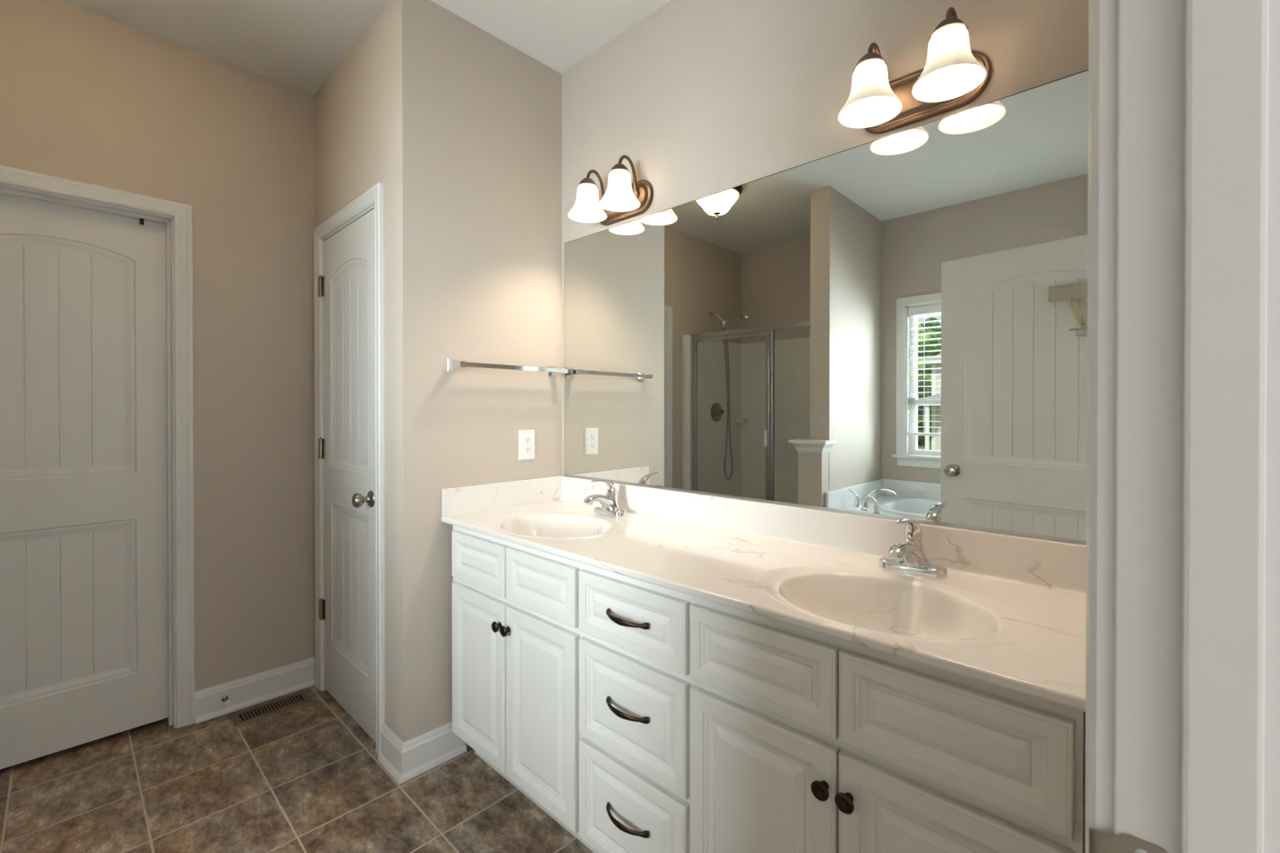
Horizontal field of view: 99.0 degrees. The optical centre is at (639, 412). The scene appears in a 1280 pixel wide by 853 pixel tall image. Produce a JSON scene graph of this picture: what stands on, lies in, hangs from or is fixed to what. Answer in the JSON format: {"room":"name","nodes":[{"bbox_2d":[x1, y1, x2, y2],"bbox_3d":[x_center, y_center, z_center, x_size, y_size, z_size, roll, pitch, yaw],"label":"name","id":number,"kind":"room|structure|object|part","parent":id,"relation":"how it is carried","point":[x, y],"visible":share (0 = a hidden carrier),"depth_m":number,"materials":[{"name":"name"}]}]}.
{"room":"bathroom","nodes":[
{"label":"bathroom","id":0,"kind":"room"},
{"bbox_2d":[0,0,315,692],"bbox_3d":[-2.282,-0.104,1.836,0.120,2.742,2.312,0,0,43],"label":"wall","id":1,"kind":"structure","parent":0,"point":[86,96],"depth_m":2.31,"materials":[{"name":"beige paint"}]},
{"bbox_2d":[0,192,168,769],"bbox_3d":[-2.137,0.234,2.014,0.035,2.012,0.618,0,0,43],"label":"door","id":2,"kind":"structure","parent":1,"relation":"in","point":[84,602],"depth_m":2.04,"materials":[{"name":"white paint"}]},
{"bbox_2d":[139,217,143,225],"bbox_3d":[-1.961,-0.755,2.153,0.016,0.028,0.012,0,0,43],"label":"door catch","id":3,"kind":"structure","parent":2,"relation":"attached to","point":[141,220],"depth_m":2.15,"materials":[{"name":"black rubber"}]},
{"bbox_2d":[0,164,195,728],"bbox_3d":[-2.119,0.214,1.997,0.138,2.105,0.748,0,0,43],"label":"door frame","id":4,"kind":"structure","parent":1,"relation":"attached to","point":[182,213],"depth_m":2.20,"materials":[{"name":"white paint"}]},
{"bbox_2d":[194,657,315,724],"bbox_3d":[-1.662,1.203,2.391,0.026,0.122,0.445,0,0,43],"label":"baseboard","id":5,"kind":"structure","parent":1,"relation":"attached to","point":[252,690],"depth_m":2.37,"materials":[{"name":"white paint"}]},
{"bbox_2d":[221,695,231,706],"bbox_3d":[-1.722,1.203,2.277,0.067,0.024,0.024,0,0,43],"label":"door stop","id":6,"kind":"object","parent":5,"relation":"attached to","point":[227,703],"visible":1,"depth_m":2.27,"materials":[{"name":"silver metal"}]},
{"bbox_3d":[-1.728,1.203,2.283,0.050,0.024,0.024,0,0,43],"label":"post","id":7,"kind":"part","parent":6,"relation":"part of","materials":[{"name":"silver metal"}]},
{"bbox_2d":[0,684,593,852],"bbox_3d":[-1.326,1.300,1.340,3.835,0.060,3.136,0,0,43],"label":"floor","id":8,"kind":"structure","parent":0,"point":[305,778],"depth_m":1.79,"materials":[{"name":"tile"}]},
{"bbox_2d":[228,689,313,727],"bbox_3d":[-1.578,1.262,2.345,0.135,0.005,0.280,0,0,43],"label":"floor vent","id":9,"kind":"object","parent":8,"relation":"in","point":[291,702],"visible":1,"depth_m":2.33,"materials":[{"name":"black"}]},
{"bbox_2d":[451,524,1085,852],"bbox_3d":[0.149,0.835,1.529,1.838,0.867,0.575,0,0,43],"label":"vanity cabinet","id":10,"kind":"object","parent":8,"relation":"on","point":[638,716],"visible":0.99,"depth_m":1.15,"materials":[{"name":"white paint"}]},
{"bbox_3d":[-0.545,0.505,1.847,0.340,0.162,0.018,0,0,43],"label":"false drawer","id":11,"kind":"part","parent":10,"relation":"part of","materials":[{"name":"white paint"}]},
{"bbox_3d":[-0.545,0.876,1.849,0.340,0.538,0.018,0,0,43],"label":"door","id":12,"kind":"part","parent":10,"relation":"part of","materials":[{"name":"white paint"}]},
{"bbox_3d":[-0.453,0.676,1.728,0.033,0.033,0.027,0,0,43],"label":"knob","id":13,"kind":"part","parent":10,"relation":"part of","materials":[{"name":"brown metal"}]},
{"bbox_3d":[-0.417,0.676,1.695,0.033,0.033,0.027,0,0,43],"label":"knob","id":14,"kind":"part","parent":10,"relation":"part of","materials":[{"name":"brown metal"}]},
{"bbox_3d":[-0.294,0.506,1.609,0.338,0.162,0.018,0,0,43],"label":"false drawer","id":15,"kind":"part","parent":10,"relation":"part of","materials":[{"name":"white paint"}]},
{"bbox_3d":[-0.294,0.877,1.611,0.338,0.538,0.018,0,0,43],"label":"door","id":16,"kind":"part","parent":10,"relation":"part of","materials":[{"name":"white paint"}]},
{"bbox_3d":[-0.040,1.002,1.337,0.146,0.017,0.035,0,0,43],"label":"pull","id":17,"kind":"part","parent":10,"relation":"part of","materials":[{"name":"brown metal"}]},
{"bbox_3d":[-0.040,0.730,1.335,0.146,0.017,0.035,0,0,43],"label":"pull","id":18,"kind":"part","parent":10,"relation":"part of","materials":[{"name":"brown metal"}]},
{"bbox_3d":[-0.040,0.506,1.334,0.146,0.017,0.035,0,0,43],"label":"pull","id":19,"kind":"part","parent":10,"relation":"part of","materials":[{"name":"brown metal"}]},
{"bbox_3d":[-0.026,1.016,1.357,0.369,0.264,0.018,0,0,43],"label":"drawer","id":20,"kind":"part","parent":10,"relation":"part of","materials":[{"name":"white paint"}]},
{"bbox_3d":[-0.026,0.738,1.356,0.369,0.257,0.018,0,0,43],"label":"drawer","id":21,"kind":"part","parent":10,"relation":"part of","materials":[{"name":"white paint"}]},
{"bbox_3d":[-0.026,0.507,1.354,0.369,0.162,0.018,0,0,43],"label":"drawer","id":22,"kind":"part","parent":10,"relation":"part of","materials":[{"name":"white paint"}]},
{"bbox_2d":[441,475,1086,712],"bbox_3d":[0.146,0.402,1.550,1.872,0.246,0.554,0,0,43],"label":"countertop","id":23,"kind":"structure","parent":10,"relation":"on","point":[1009,611],"depth_m":1.30,"materials":[{"name":"white stone"}]},
{"bbox_2d":[492,511,625,539],"bbox_3d":[-0.283,0.452,1.876,0.530,0.144,0.392,0,0,43],"label":"basin","id":24,"kind":"object","parent":23,"relation":"in","point":[525,525],"depth_m":2.01,"materials":[{"name":"white ceramic"}]},
{"bbox_2d":[583,479,626,517],"bbox_3d":[-0.144,0.312,2.007,0.155,0.135,0.154,0,0,43],"label":"faucet","id":25,"kind":"object","parent":23,"relation":"on","point":[609,502],"visible":1,"depth_m":2.01,"materials":[{"name":"silver metal"}]},
{"bbox_3d":[-0.146,0.335,2.005,0.060,0.075,0.148,0,0,43],"label":"spout","id":26,"kind":"part","parent":25,"relation":"part of","materials":[{"name":"silver metal"}]},
{"bbox_3d":[-0.133,0.279,2.018,0.040,0.070,0.121,0,0,43],"label":"lever","id":27,"kind":"part","parent":25,"relation":"part of","materials":[{"name":"silver metal"}]},
{"bbox_3d":[-0.111,0.367,2.042,0.155,0.022,0.058,0,0,43],"label":"plate","id":28,"kind":"part","parent":25,"relation":"part of","materials":[{"name":"silver metal"}]},
{"bbox_2d":[757,565,1036,645],"bbox_3d":[0.497,0.456,1.135,0.530,0.144,0.392,0,0,43],"label":"basin","id":29,"kind":"object","parent":23,"relation":"in","point":[892,606],"depth_m":1.21,"materials":[{"name":"white ceramic"}]},
{"bbox_2d":[878,519,948,579],"bbox_3d":[0.624,0.316,1.284,0.155,0.135,0.154,0,0,43],"label":"faucet","id":30,"kind":"object","parent":23,"relation":"on","point":[908,556],"visible":1,"depth_m":1.29,"materials":[{"name":"silver metal"}]},
{"bbox_3d":[0.622,0.338,1.282,0.060,0.075,0.148,0,0,43],"label":"spout","id":31,"kind":"part","parent":30,"relation":"part of","materials":[{"name":"silver metal"}]},
{"bbox_3d":[0.634,0.283,1.296,0.040,0.070,0.121,0,0,43],"label":"lever","id":32,"kind":"part","parent":30,"relation":"part of","materials":[{"name":"silver metal"}]},
{"bbox_3d":[0.657,0.371,1.320,0.155,0.022,0.058,0,0,43],"label":"plate","id":33,"kind":"part","parent":30,"relation":"part of","materials":[{"name":"silver metal"}]},
{"bbox_3d":[0.236,0.509,1.105,0.334,0.162,0.018,0,0,43],"label":"false drawer","id":34,"kind":"part","parent":10,"relation":"part of","materials":[{"name":"white paint"}]},
{"bbox_3d":[0.236,0.880,1.107,0.334,0.538,0.018,0,0,43],"label":"door","id":35,"kind":"part","parent":10,"relation":"part of","materials":[{"name":"white paint"}]},
{"bbox_3d":[0.328,0.680,0.988,0.033,0.033,0.027,0,0,43],"label":"knob","id":36,"kind":"part","parent":10,"relation":"part of","materials":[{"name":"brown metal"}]},
{"bbox_3d":[0.360,0.680,0.957,0.033,0.033,0.027,0,0,43],"label":"knob","id":37,"kind":"part","parent":10,"relation":"part of","materials":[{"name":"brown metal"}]},
{"bbox_3d":[0.481,0.881,0.874,0.332,0.538,0.018,0,0,43],"label":"door","id":38,"kind":"part","parent":10,"relation":"part of","materials":[{"name":"white paint"}]},
{"bbox_3d":[0.481,0.510,0.872,0.332,0.162,0.018,0,0,43],"label":"false drawer","id":39,"kind":"part","parent":10,"relation":"part of","materials":[{"name":"white paint"}]},
{"bbox_2d":[314,0,391,730],"bbox_3d":[-1.167,-0.106,2.297,0.863,2.742,0.110,0,0,43],"label":"wall","id":40,"kind":"structure","parent":0,"point":[352,107],"depth_m":2.11,"materials":[{"name":"beige paint"}]},
{"bbox_2d":[317,208,376,742],"bbox_3d":[-1.227,0.240,2.260,0.646,2.022,0.102,0,0,43],"label":"door","id":41,"kind":"structure","parent":40,"relation":"in","point":[347,447],"depth_m":2.27,"materials":[{"name":"white paint"}]},
{"bbox_3d":[-1.049,0.330,2.067,0.064,0.064,0.067,0,0,43],"label":"knob","id":42,"kind":"part","parent":41,"relation":"part of","materials":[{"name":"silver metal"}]},
{"bbox_2d":[313,182,384,755],"bbox_3d":[-1.178,0.212,2.297,0.750,2.105,0.128,0,0,43],"label":"door frame","id":43,"kind":"structure","parent":40,"relation":"attached to","point":[375,195],"depth_m":2.04,"materials":[{"name":"white paint"}]},
{"bbox_2d":[59,0,671,94],"bbox_3d":[-0.359,-1.507,0.407,6.500,0.080,3.136,0,0,43],"label":"ceiling","id":44,"kind":"structure","parent":0,"point":[298,44],"depth_m":2.07,"materials":[{"name":"paint"}]},
{"bbox_2d":[390,0,561,746],"bbox_3d":[-0.617,-0.106,2.177,0.100,2.742,0.694,0,0,43],"label":"wall","id":45,"kind":"structure","parent":0,"point":[476,119],"depth_m":2.03,"materials":[{"name":"beige paint"}]},
{"bbox_2d":[377,721,466,784],"bbox_3d":[-0.801,1.205,2.017,0.189,0.122,0.250,0,0,43],"label":"baseboard","id":46,"kind":"structure","parent":45,"relation":"attached to","point":[406,761],"depth_m":1.94,"materials":[{"name":"white paint"}]},
{"bbox_2d":[447,359,567,377],"bbox_3d":[-0.508,-0.176,2.164,0.076,0.045,0.503,0,0,43],"label":"towel bar","id":47,"kind":"object","parent":45,"relation":"attached to","point":[453,365],"visible":1,"depth_m":2.09,"materials":[{"name":"silver metal"}]},
{"bbox_3d":[-0.665,-0.175,1.998,0.076,0.045,0.045,0,0,43],"label":"post","id":48,"kind":"part","parent":47,"relation":"part of","materials":[{"name":"silver metal"}]},
{"bbox_3d":[-0.350,-0.177,2.330,0.076,0.045,0.045,0,0,43],"label":"post","id":49,"kind":"part","parent":47,"relation":"part of","materials":[{"name":"silver metal"}]},
{"bbox_2d":[518,429,534,460],"bbox_3d":[-0.465,0.134,2.259,0.008,0.124,0.080,0,0,43],"label":"outlet","id":50,"kind":"object","parent":45,"relation":"attached to","point":[526,437],"visible":1,"depth_m":2.25,"materials":[{"name":"white plastic"}]},
{"bbox_2d":[524,446,531,453],"bbox_3d":[-0.464,0.153,2.258,0.002,0.027,0.033,0,0,43],"label":"receptacle","id":51,"kind":"object","parent":50,"relation":"attached to","point":[526,449],"depth_m":2.26,"materials":[{"name":"white plastic"}]},
{"bbox_2d":[524,436,531,444],"bbox_3d":[-0.464,0.114,2.257,0.002,0.027,0.033,0,0,43],"label":"receptacle","id":52,"kind":"object","parent":50,"relation":"attached to","point":[527,440],"depth_m":2.26,"materials":[{"name":"white plastic"}]},
{"bbox_2d":[561,0,1088,544],"bbox_3d":[0.340,-0.104,1.823,1.975,2.742,0.110,0,0,43],"label":"wall","id":53,"kind":"structure","parent":0,"point":[704,98],"depth_m":1.74,"materials":[{"name":"beige paint"}]},
{"bbox_2d":[568,155,653,226],"bbox_3d":[-0.125,-0.845,2.055,0.326,0.196,0.187,0,0,43],"label":"vanity light","id":54,"kind":"object","parent":53,"relation":"attached to","point":[622,200],"visible":1,"depth_m":2.04,"materials":[{"name":"white glass"}]},
{"bbox_3d":[-0.201,-0.812,2.103,0.150,0.114,0.150,0,0,43],"label":"lamp shade","id":55,"kind":"part","parent":54,"relation":"part of","materials":[{"name":"white glass"}]},
{"bbox_3d":[-0.171,-0.873,2.134,0.030,0.141,0.100,0,0,43],"label":"arm","id":56,"kind":"part","parent":54,"relation":"part of","materials":[{"name":"brown metal"}]},
{"bbox_3d":[-0.074,-0.811,1.982,0.150,0.114,0.150,0,0,43],"label":"lamp shade","id":57,"kind":"part","parent":54,"relation":"part of","materials":[{"name":"white glass"}]},
{"bbox_3d":[-0.070,-0.811,2.113,0.306,0.127,0.029,0,0,43],"label":"plate","id":58,"kind":"part","parent":54,"relation":"part of","materials":[{"name":"brown metal"}]},
{"bbox_3d":[-0.043,-0.872,2.013,0.030,0.141,0.100,0,0,43],"label":"arm","id":59,"kind":"part","parent":54,"relation":"part of","materials":[{"name":"brown metal"}]},
{"bbox_2d":[559,475,1086,595],"bbox_3d":[0.333,0.330,1.734,1.853,0.104,0.030,0,0,43],"label":"backsplash","id":60,"kind":"structure","parent":53,"relation":"attached to","point":[1053,565],"depth_m":1.48,"materials":[{"name":"white stone"}]},
{"bbox_2d":[564,69,1088,544],"bbox_3d":[0.333,-0.227,1.747,1.820,1.007,0.008,0,0,43],"label":"wall mirror","id":61,"kind":"object","parent":53,"relation":"attached to","point":[895,326],"visible":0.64,"depth_m":1.47,"materials":[{"name":"grey mirror"}]},
{"bbox_2d":[837,6,992,133],"bbox_3d":[0.651,-0.839,1.320,0.326,0.196,0.187,0,0,43],"label":"vanity light","id":62,"kind":"object","parent":53,"relation":"attached to","point":[953,75],"visible":1,"depth_m":1.31,"materials":[{"name":"white glass"}]},
{"bbox_3d":[0.574,-0.806,1.367,0.150,0.114,0.150,0,0,43],"label":"lamp shade","id":63,"kind":"part","parent":62,"relation":"part of","materials":[{"name":"white glass"}]},
{"bbox_3d":[0.604,-0.867,1.399,0.030,0.141,0.100,0,0,43],"label":"arm","id":64,"kind":"part","parent":62,"relation":"part of","materials":[{"name":"brown metal"}]},
{"bbox_3d":[0.705,-0.805,1.377,0.306,0.127,0.029,0,0,43],"label":"plate","id":65,"kind":"part","parent":62,"relation":"part of","materials":[{"name":"brown metal"}]},
{"bbox_3d":[0.702,-0.805,1.246,0.150,0.114,0.150,0,0,43],"label":"lamp shade","id":66,"kind":"part","parent":62,"relation":"part of","materials":[{"name":"white glass"}]},
{"bbox_3d":[0.732,-0.866,1.278,0.030,0.141,0.100,0,0,43],"label":"arm","id":67,"kind":"part","parent":62,"relation":"part of","materials":[{"name":"brown metal"}]},
{"bbox_3d":[0.101,-0.094,0.054,0.115,2.742,3.006,0,0,43],"label":"wall","id":68,"kind":"structure","parent":0,"visible":0},
{"bbox_2d":[1084,0,1279,852],"bbox_3d":[0.152,0.220,0.122,0.132,2.113,0.742,0,0,43],"label":"door frame","id":69,"kind":"structure","parent":68,"relation":"attached to","point":[1183,596],"depth_m":0.36,"materials":[{"name":"white paint"}]},
{"bbox_3d":[0.110,0.220,0.161,0.018,2.113,0.742,0,0,43],"label":"casing","id":70,"kind":"part","parent":69,"relation":"part of","materials":[{"name":"white paint"}]},
{"bbox_3d":[0.335,0.317,0.375,0.005,0.056,0.043,0,0,-42],"label":"strike plate","id":71,"kind":"part","parent":69,"relation":"part of","materials":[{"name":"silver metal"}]}
]}

